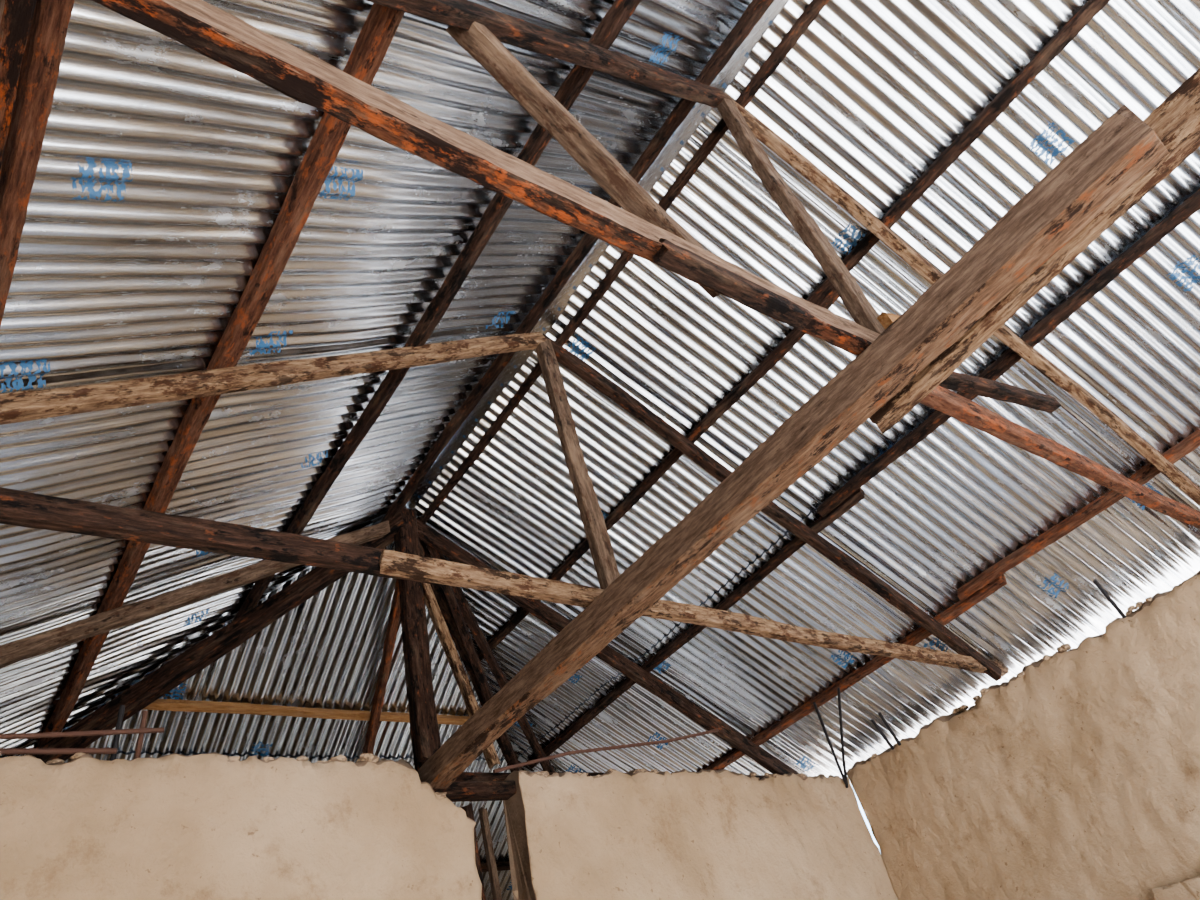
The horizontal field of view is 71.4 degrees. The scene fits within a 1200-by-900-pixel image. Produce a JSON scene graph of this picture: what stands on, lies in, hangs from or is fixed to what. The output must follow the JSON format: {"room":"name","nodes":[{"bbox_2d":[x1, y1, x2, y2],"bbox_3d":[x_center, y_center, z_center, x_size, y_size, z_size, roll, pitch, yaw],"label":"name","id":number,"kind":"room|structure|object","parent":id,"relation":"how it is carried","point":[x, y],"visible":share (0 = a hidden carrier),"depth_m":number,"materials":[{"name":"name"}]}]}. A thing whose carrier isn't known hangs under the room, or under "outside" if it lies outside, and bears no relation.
{"room":"unfinished house interior","nodes":[
{"label":"unfinished house interior","id":0,"kind":"room"},
{"bbox_2d":[0,0,36,176],"bbox_3d":[-0.135,-2.001,0.653,0.065,0.073,4.775,-18,-25,-53],"label":"roof purlin","id":1,"kind":"structure","parent":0,"point":[16,16],"depth_m":1.67,"materials":[{"name":"brown wood"}]},
{"bbox_2d":[0,0,73,326],"bbox_3d":[-1.342,-0.650,1.927,0.066,0.073,9.200,-18,-25,-53],"label":"roof purlin","id":2,"kind":"structure","parent":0,"point":[44,48],"depth_m":1.84,"materials":[{"name":"brown wood"}]},
{"bbox_2d":[0,752,481,899],"bbox_3d":[-1.490,2.383,2.282,2.888,3.177,0.251,16,-49,-34],"label":"wall","id":3,"kind":"structure","parent":0,"point":[174,826],"depth_m":3.23,"materials":[{"name":"beige paint"}]},
{"bbox_2d":[0,748,116,754],"bbox_3d":[-2.119,1.082,2.997,0.681,0.043,0.025,16,-49,-34],"label":"rebar","id":4,"kind":"object","parent":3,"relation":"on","point":[5,751],"visible":1,"depth_m":3.07,"materials":[{"name":"brown metal"}]},
{"bbox_2d":[0,727,163,738],"bbox_3d":[-2.077,1.052,3.093,0.842,0.086,0.022,16,-49,-34],"label":"rebar","id":5,"kind":"object","parent":3,"relation":"attached to","point":[161,729],"visible":1,"depth_m":3.16,"materials":[{"name":"brown metal"}]},
{"bbox_2d":[110,705,124,760],"bbox_3d":[-1.887,1.150,3.250,0.022,0.312,0.059,23,-53,-39],"label":"rebar","id":6,"kind":"object","parent":3,"relation":"attached to","point":[121,711],"visible":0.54,"depth_m":3.28,"materials":[{"name":"grey metal"}]},
{"bbox_2d":[134,710,147,758],"bbox_3d":[-1.815,1.172,3.288,0.051,0.292,0.021,-34,-42,20],"label":"rebar","id":7,"kind":"object","parent":3,"relation":"attached to","point":[139,744],"visible":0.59,"depth_m":3.31,"materials":[{"name":"brown metal"}]},
{"bbox_2d":[433,780,516,801],"bbox_3d":[-0.625,1.647,4.031,0.743,0.071,0.106,15,-48,-35],"label":"lintel","id":8,"kind":"object","parent":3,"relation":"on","point":[476,790],"visible":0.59,"depth_m":4.03,"materials":[{"name":"brown wood"}]},
{"bbox_2d":[418,105,1168,788],"bbox_3d":[0.227,0.411,2.965,0.124,0.154,3.745,16,-49,-34],"label":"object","id":9,"kind":"object","parent":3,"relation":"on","point":[1123,148],"visible":1,"depth_m":2.42,"materials":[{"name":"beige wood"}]},
{"bbox_2d":[869,68,1199,433],"bbox_3d":[1.742,-1.170,1.621,0.094,0.142,3.365,16,-49,-34],"label":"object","id":10,"kind":"object","parent":9,"relation":"attached to","point":[1176,121],"visible":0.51,"depth_m":2.12,"materials":[{"name":"brown wood"}]},
{"bbox_2d":[65,0,788,728],"bbox_3d":[-0.123,-0.050,3.676,6.662,2.051,10.465,16,-49,-34],"label":"roof","id":11,"kind":"structure","parent":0,"point":[722,81],"depth_m":4.25,"materials":[{"name":"silver metal"}]},
{"bbox_2d":[32,513,405,763],"bbox_3d":[-2.825,1.528,4.593,3.745,1.704,0.079,-15,-39,-2],"label":"rafter","id":12,"kind":"object","parent":11,"relation":"attached to","point":[189,659],"visible":0.63,"depth_m":4.76,"materials":[{"name":"brown wood"}]},
{"bbox_2d":[37,3,404,747],"bbox_3d":[-0.720,-0.999,2.360,0.092,0.069,8.544,-18,-25,-53],"label":"roof purlin","id":13,"kind":"structure","parent":11,"relation":"attached to","point":[371,46],"depth_m":2.77,"materials":[{"name":"brown wood"}]},
{"bbox_2d":[60,536,393,760],"bbox_3d":[-3.018,1.686,4.681,4.228,1.849,0.075,-16,-39,-1],"label":"rafter","id":14,"kind":"object","parent":11,"relation":"attached to","point":[238,642],"visible":0.24,"depth_m":4.88,"materials":[{"name":"brown wood"}]},
{"bbox_2d":[62,521,513,899],"bbox_3d":[-1.967,2.176,5.628,6.738,2.009,3.353,16,-49,-34],"label":"corrugated roof hip","id":15,"kind":"structure","parent":11,"relation":"on","point":[326,652],"depth_m":5.41,"materials":[{"name":"metal"}]},
{"bbox_2d":[144,699,469,724],"bbox_3d":[-1.775,1.742,5.520,2.567,0.062,0.065,16,-80,-34],"label":"roof purlin","id":16,"kind":"structure","parent":11,"relation":"attached to","point":[159,704],"depth_m":5.31,"materials":[{"name":"brown wood"}]},
{"bbox_2d":[0,0,751,757],"bbox_3d":[-1.347,-0.422,2.762,3.383,2.034,10.381,16,-49,-34],"label":"roof slope","id":17,"kind":"object","parent":11,"relation":"on","point":[166,170],"visible":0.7,"depth_m":2.94,"materials":[{"name":"metal"}]},
{"bbox_2d":[363,579,399,753],"bbox_3d":[-1.510,1.778,5.624,0.067,1.241,2.096,6,-44,-26],"label":"rafter","id":18,"kind":"object","parent":11,"relation":"attached to","point":[389,643],"visible":0.55,"depth_m":5.53,"materials":[{"name":"red wood"}]},
{"bbox_2d":[0,508,806,781],"bbox_3d":[-1.027,1.051,4.700,5.809,1.818,0.158,16,-49,-34],"label":"roof truss","id":19,"kind":"object","parent":11,"relation":"attached to","point":[424,730],"depth_m":4.62,"materials":[{"name":"brown wood"}]},
{"bbox_2d":[233,0,640,620],"bbox_3d":[0.010,-1.404,2.885,0.084,0.075,7.790,-18,-25,-53],"label":"roof purlin","id":20,"kind":"structure","parent":11,"relation":"attached to","point":[619,13],"depth_m":3.48,"materials":[{"name":"brown wood"}]},
{"bbox_2d":[419,539,521,772],"bbox_3d":[-0.671,2.346,6.336,0.074,1.858,4.235,-16,-39,-1],"label":"rafter","id":21,"kind":"object","parent":11,"relation":"attached to","point":[438,592],"visible":0.18,"depth_m":5.64,"materials":[{"name":"brown wood"}]},
{"bbox_2d":[441,585,520,771],"bbox_3d":[-0.674,2.132,6.034,0.062,1.253,2.834,-15,-39,-2],"label":"rafter","id":22,"kind":"object","parent":11,"relation":"attached to","point":[448,591],"visible":0.49,"depth_m":5.59,"materials":[{"name":"brown wood"}]},
{"bbox_2d":[424,535,554,771],"bbox_3d":[-0.694,1.599,5.853,0.066,1.147,2.372,-20,-39,3],"label":"rafter","id":23,"kind":"object","parent":11,"relation":"attached to","point":[467,613],"visible":0.62,"depth_m":5.71,"materials":[{"name":"brown wood"}]},
{"bbox_2d":[0,332,1008,680],"bbox_3d":[-0.071,0.062,3.846,5.922,1.794,0.130,16,-49,-34],"label":"roof truss","id":24,"kind":"object","parent":11,"relation":"attached to","point":[17,507],"depth_m":3.11,"materials":[{"name":"brown wood"}]},
{"bbox_2d":[477,288,838,660],"bbox_3d":[0.146,0.342,4.917,0.067,0.070,3.615,36,-57,-10],"label":"roof purlin","id":25,"kind":"structure","parent":24,"relation":"on","point":[795,335],"depth_m":4.62,"materials":[{"name":"brown wood"}]},
{"bbox_2d":[526,488,864,768],"bbox_3d":[0.439,1.323,5.473,0.071,0.069,3.520,36,-57,-10],"label":"roof purlin","id":26,"kind":"structure","parent":24,"relation":"on","point":[821,523],"depth_m":5.27,"materials":[{"name":"brown wood"}]},
{"bbox_2d":[705,574,1006,769],"bbox_3d":[1.010,2.087,5.823,0.077,0.071,4.426,36,-57,-10],"label":"roof purlin","id":27,"kind":"structure","parent":24,"relation":"on","point":[960,607],"depth_m":5.23,"materials":[{"name":"brown wood"}]},
{"bbox_2d":[380,0,773,522],"bbox_3d":[0.616,-1.743,3.314,0.075,0.072,7.151,-18,-25,-53],"label":"roof purlin","id":28,"kind":"structure","parent":11,"relation":"attached to","point":[756,9],"depth_m":4.01,"materials":[{"name":"brown wood"}]},
{"bbox_2d":[414,0,1199,783],"bbox_3d":[1.320,0.195,4.579,3.110,1.868,10.140,16,-49,-34],"label":"roof slope","id":29,"kind":"object","parent":11,"relation":"on","point":[872,93],"visible":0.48,"depth_m":4.34,"materials":[{"name":"metal"}]},
{"bbox_2d":[480,861,509,871],"bbox_3d":[-2.253,2.948,5.715,4.821,0.059,0.067,16,-80,-34],"label":"roof purlin","id":30,"kind":"structure","parent":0,"point":[501,865],"depth_m":6.71,"materials":[{"name":"brown wood"}]},
{"bbox_2d":[92,0,1199,528],"bbox_3d":[0.739,-0.845,3.060,5.916,1.802,0.167,16,-49,-34],"label":"roof truss","id":31,"kind":"object","parent":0,"point":[643,229],"depth_m":2.29,"materials":[{"name":"brown wood"}]},
{"bbox_2d":[419,0,828,523],"bbox_3d":[0.800,-1.704,3.443,0.066,0.071,7.133,36,-57,-10],"label":"roof purlin","id":32,"kind":"structure","parent":31,"relation":"on","point":[814,8],"depth_m":3.91,"materials":[{"name":"brown wood"}]},
{"bbox_2d":[805,0,1109,304],"bbox_3d":[2.214,-2.059,2.863,0.067,0.068,4.477,36,-57,-10],"label":"roof purlin","id":33,"kind":"structure","parent":31,"relation":"on","point":[1069,31],"depth_m":3.47,"materials":[{"name":"brown wood"}]},
{"bbox_2d":[816,189,1199,516],"bbox_3d":[2.707,-1.291,3.226,0.071,0.070,5.274,36,-57,-10],"label":"roof purlin","id":34,"kind":"structure","parent":31,"relation":"on","point":[1191,205],"depth_m":3.84,"materials":[{"name":"brown wood"}]},
{"bbox_2d":[957,429,1199,600],"bbox_3d":[3.500,-0.778,3.359,0.075,0.072,5.176,36,-57,-10],"label":"roof purlin","id":35,"kind":"structure","parent":31,"relation":"on","point":[1190,443],"depth_m":4.35,"materials":[{"name":"brown wood"}]},
{"bbox_2d":[503,768,897,899],"bbox_3d":[0.920,3.072,3.960,2.628,3.139,0.233,16,-49,-34],"label":"wall","id":36,"kind":"structure","parent":0,"point":[637,834],"depth_m":4.50,"materials":[{"name":"beige paint"}]},
{"bbox_2d":[493,729,718,772],"bbox_3d":[0.106,1.642,4.603,1.604,0.267,0.035,14,-48,-33],"label":"rebar","id":37,"kind":"object","parent":36,"relation":"attached to","point":[509,767],"visible":1,"depth_m":4.50,"materials":[{"name":"brown metal"}]},
{"bbox_2d":[813,702,845,783],"bbox_3d":[1.494,1.907,5.416,0.021,0.403,0.534,-22,-39,6],"label":"rebar","id":38,"kind":"object","parent":36,"relation":"attached to","point":[814,703],"visible":1,"depth_m":5.44,"materials":[{"name":"grey metal"}]},
{"bbox_2d":[837,688,847,787],"bbox_3d":[1.569,1.857,5.367,0.033,0.423,0.673,-12,-39,-6],"label":"rebar","id":39,"kind":"object","parent":36,"relation":"attached to","point":[838,689],"visible":1,"depth_m":5.40,"materials":[{"name":"grey metal"}]},
{"label":"floor","id":40,"kind":"structure","parent":0,"visible":0},
{"bbox_2d":[461,802,485,899],"bbox_3d":[-0.297,2.910,3.227,0.057,3.046,0.068,15,-48,-35],"label":"post","id":41,"kind":"object","parent":40,"relation":"on","point":[468,809],"visible":0.32,"depth_m":4.01,"materials":[{"name":"brown wood"}]},
{"bbox_2d":[479,807,501,899],"bbox_3d":[-0.228,2.963,3.310,0.041,3.038,0.051,15,-48,-35],"label":"post","id":42,"kind":"object","parent":40,"relation":"on","point":[483,814],"visible":1,"depth_m":4.09,"materials":[{"name":"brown wood"}]},
{"bbox_2d":[847,570,1199,899],"bbox_3d":[3.923,1.236,2.877,0.214,3.149,6.697,16,-49,-34],"label":"wall","id":43,"kind":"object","parent":40,"relation":"on","point":[1074,776],"visible":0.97,"depth_m":4.53,"materials":[{"name":"beige paint"}]},
{"bbox_2d":[871,718,893,749],"bbox_3d":[1.813,1.823,5.360,0.021,0.192,0.149,-38,-43,24],"label":"rebar","id":44,"kind":"object","parent":43,"relation":"attached to","point":[883,735],"visible":1,"depth_m":5.35,"materials":[{"name":"grey metal"}]},
{"bbox_2d":[878,712,900,745],"bbox_3d":[1.848,1.779,5.328,0.021,0.201,0.152,-35,-42,21],"label":"rebar","id":45,"kind":"object","parent":43,"relation":"attached to","point":[879,713],"visible":1,"depth_m":5.32,"materials":[{"name":"grey metal"}]},
{"bbox_2d":[1093,579,1125,617],"bbox_3d":[2.710,0.792,4.440,0.022,0.193,0.196,-39,-44,25],"label":"rebar","id":46,"kind":"object","parent":43,"relation":"attached to","point":[1095,581],"visible":1,"depth_m":4.43,"materials":[{"name":"grey metal"}]},
{"bbox_2d":[1152,875,1199,899],"bbox_3d":[3.471,1.368,3.313,0.179,0.222,2.717,16,-49,-34],"label":"ledge","id":47,"kind":"object","parent":43,"relation":"attached to","point":[1189,889],"visible":1,"depth_m":3.93,"materials":[{"name":"beige paint"}]}
]}

